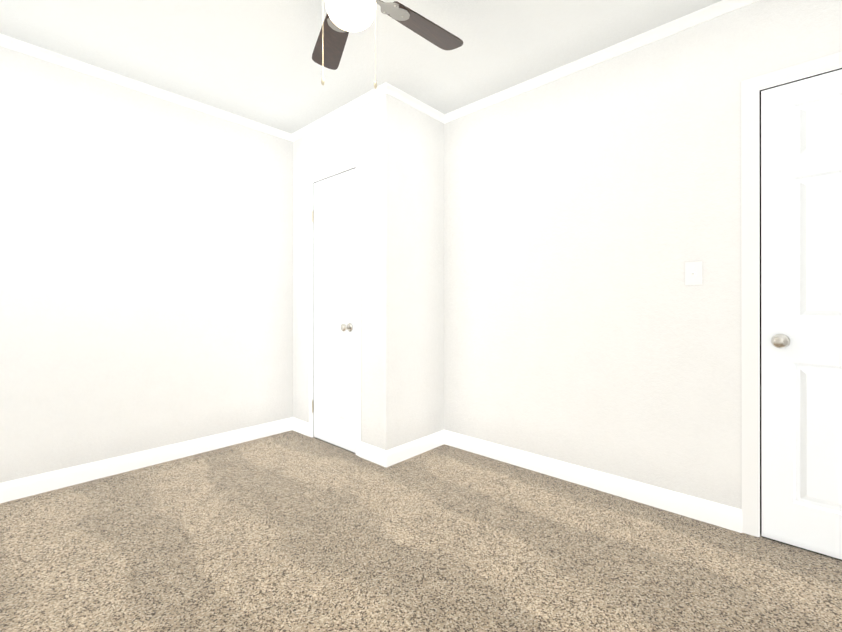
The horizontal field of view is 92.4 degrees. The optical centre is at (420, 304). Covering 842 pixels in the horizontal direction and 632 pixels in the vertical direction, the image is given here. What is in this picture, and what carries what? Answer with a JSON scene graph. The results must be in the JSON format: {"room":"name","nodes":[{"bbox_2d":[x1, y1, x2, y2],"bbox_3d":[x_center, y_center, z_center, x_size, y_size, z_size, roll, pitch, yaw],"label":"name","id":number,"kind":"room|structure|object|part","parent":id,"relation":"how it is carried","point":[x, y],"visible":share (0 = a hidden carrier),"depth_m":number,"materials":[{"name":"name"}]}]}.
{"room":"empty bedroom","nodes":[
{"label":"empty bedroom","id":0,"kind":"room"},
{"bbox_2d":[0,46,292,482],"bbox_3d":[-1.645,-0.191,2.933,0.120,2.510,2.947,0,0,42],"label":"wall","id":1,"kind":"structure","parent":0,"point":[146,271],"depth_m":2.60,"materials":[{"name":"paint"}]},
{"bbox_2d":[0,33,291,140],"bbox_3d":[-1.794,-1.418,2.663,0.026,0.055,2.105,0,0,42],"label":"crown molding","id":2,"kind":"structure","parent":1,"relation":"attached to","point":[8,42],"depth_m":2.58,"materials":[{"name":"white paint"}]},
{"bbox_2d":[0,417,295,502],"bbox_3d":[-1.788,1.012,2.675,0.014,0.105,2.075,0,0,42],"label":"baseboard","id":3,"kind":"structure","parent":1,"relation":"attached to","point":[49,481],"depth_m":2.59,"materials":[{"name":"white paint"}]},
{"bbox_2d":[293,94,396,449],"bbox_3d":[-0.627,-0.191,3.088,1.172,2.510,0.100,0,0,42],"label":"wall","id":4,"kind":"structure","parent":0,"point":[366,133],"depth_m":2.77,"materials":[{"name":"paint"}]},
{"bbox_2d":[312,168,355,452],"bbox_3d":[-0.684,0.042,3.047,0.559,2.030,0.107,0,0,42],"label":"closet door","id":5,"kind":"structure","parent":4,"relation":"in","point":[334,221],"depth_m":3.04,"materials":[{"name":"paint"}]},
{"bbox_3d":[-0.537,0.163,2.889,0.064,0.064,0.072,0,0,42],"label":"panel knob","id":6,"kind":"part","parent":5,"relation":"part of","materials":[{"name":"silver metal"}]},
{"bbox_2d":[309,158,360,455],"bbox_3d":[-0.632,0.018,3.087,0.647,2.094,0.109,0,0,42],"label":"door frame","id":7,"kind":"structure","parent":4,"relation":"attached to","point":[350,165],"depth_m":2.93,"materials":[{"name":"white paint"}]},
{"bbox_2d":[292,82,391,141],"bbox_3d":[-0.643,-1.418,3.019,1.152,0.055,0.026,0,0,42],"label":"crown molding","id":8,"kind":"structure","parent":4,"relation":"attached to","point":[386,88],"depth_m":2.93,"materials":[{"name":"white paint"}]},
{"bbox_2d":[0,0,721,133],"bbox_3d":[-0.133,-1.497,1.552,4.216,0.100,2.947,0,0,42],"label":"ceiling","id":9,"kind":"structure","parent":0,"point":[251,60],"depth_m":2.24,"materials":[{"name":"paint"}]},
{"bbox_2d":[312,0,462,88],"bbox_3d":[-0.233,-1.130,1.528,1.105,0.635,1.089,0,0,42],"label":"fan","id":10,"kind":"object","parent":9,"relation":"hanging from","point":[343,19],"visible":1,"depth_m":1.72,"materials":[{"name":"wood"}]},
{"bbox_3d":[-0.410,-1.209,1.861,0.395,0.031,0.252,0,0,42],"label":"blade","id":11,"kind":"part","parent":10,"relation":"part of","materials":[{"name":"brown wood"}]},
{"bbox_3d":[-0.263,-1.126,1.517,0.190,0.151,0.190,0,0,42],"label":"light globe","id":12,"kind":"part","parent":10,"relation":"part of","materials":[{"name":"white glass"}]},
{"bbox_3d":[0.021,-1.209,1.761,0.150,0.031,0.404,0,0,42],"label":"blade","id":13,"kind":"part","parent":10,"relation":"part of","materials":[{"name":"brown wood"}]},
{"bbox_2d":[397,99,443,445],"bbox_3d":[-0.028,-0.191,2.949,0.100,2.510,0.502,0,0,42],"label":"wall","id":14,"kind":"structure","parent":0,"point":[420,274],"depth_m":2.90,"materials":[{"name":"paint"}]},
{"bbox_2d":[380,430,443,467],"bbox_3d":[-0.037,1.012,2.853,0.014,0.105,0.579,0,0,42],"label":"baseboard","id":15,"kind":"structure","parent":14,"relation":"attached to","point":[390,457],"depth_m":2.81,"materials":[{"name":"white paint"}]},
{"bbox_2d":[392,86,443,122],"bbox_3d":[-0.020,-1.418,2.866,0.026,0.055,0.540,0,0,42],"label":"crown molding","id":16,"kind":"structure","parent":14,"relation":"attached to","point":[397,93],"depth_m":2.85,"materials":[{"name":"white paint"}]},
{"bbox_2d":[0,430,841,631],"bbox_3d":[-0.133,1.113,1.549,4.216,0.100,2.947,0,0,42],"label":"floor","id":17,"kind":"structure","parent":0,"point":[291,531],"depth_m":1.70,"materials":[{"name":"carpet"}]},
{"bbox_2d":[444,0,841,508],"bbox_3d":[0.821,-0.191,2.594,4.216,2.510,0.120,0,0,42],"label":"wall","id":18,"kind":"structure","parent":0,"point":[589,212],"depth_m":2.26,"materials":[{"name":"paint"}]},
{"bbox_2d":[444,430,741,532],"bbox_3d":[0.836,1.011,2.487,1.795,0.105,0.014,0,0,42],"label":"baseboard","id":19,"kind":"structure","parent":18,"relation":"attached to","point":[715,513],"depth_m":2.27,"materials":[{"name":"white paint"}]},
{"bbox_2d":[444,0,759,123],"bbox_3d":[1.204,-1.419,2.146,2.804,0.055,0.026,0,0,42],"label":"crown molding","id":20,"kind":"structure","parent":18,"relation":"attached to","point":[710,12],"depth_m":2.27,"materials":[{"name":"white paint"}]},
{"bbox_2d":[685,261,701,284],"bbox_3d":[1.355,-0.157,2.009,0.070,0.115,0.022,0,0,42],"label":"light switch","id":21,"kind":"object","parent":18,"relation":"attached to","point":[693,273],"visible":1,"depth_m":2.01,"materials":[{"name":"white plastic"}]},
{"bbox_2d":[741,52,841,560],"bbox_3d":[1.839,0.008,1.658,0.812,2.109,0.125,0,0,42],"label":"door frame","id":22,"kind":"structure","parent":18,"relation":"attached to","point":[752,88],"depth_m":1.86,"materials":[{"name":"white paint"}]},
{"bbox_2d":[761,69,841,559],"bbox_3d":[1.797,0.040,1.594,0.694,2.030,0.107,0,0,42],"label":"entry door","id":23,"kind":"structure","parent":18,"relation":"in","point":[801,285],"depth_m":1.75,"materials":[{"name":"paint"}]},
{"bbox_3d":[1.577,0.162,1.771,0.064,0.064,0.072,0,0,42],"label":"panel knob","id":24,"kind":"part","parent":23,"relation":"part of","materials":[{"name":"silver metal"}]}
]}

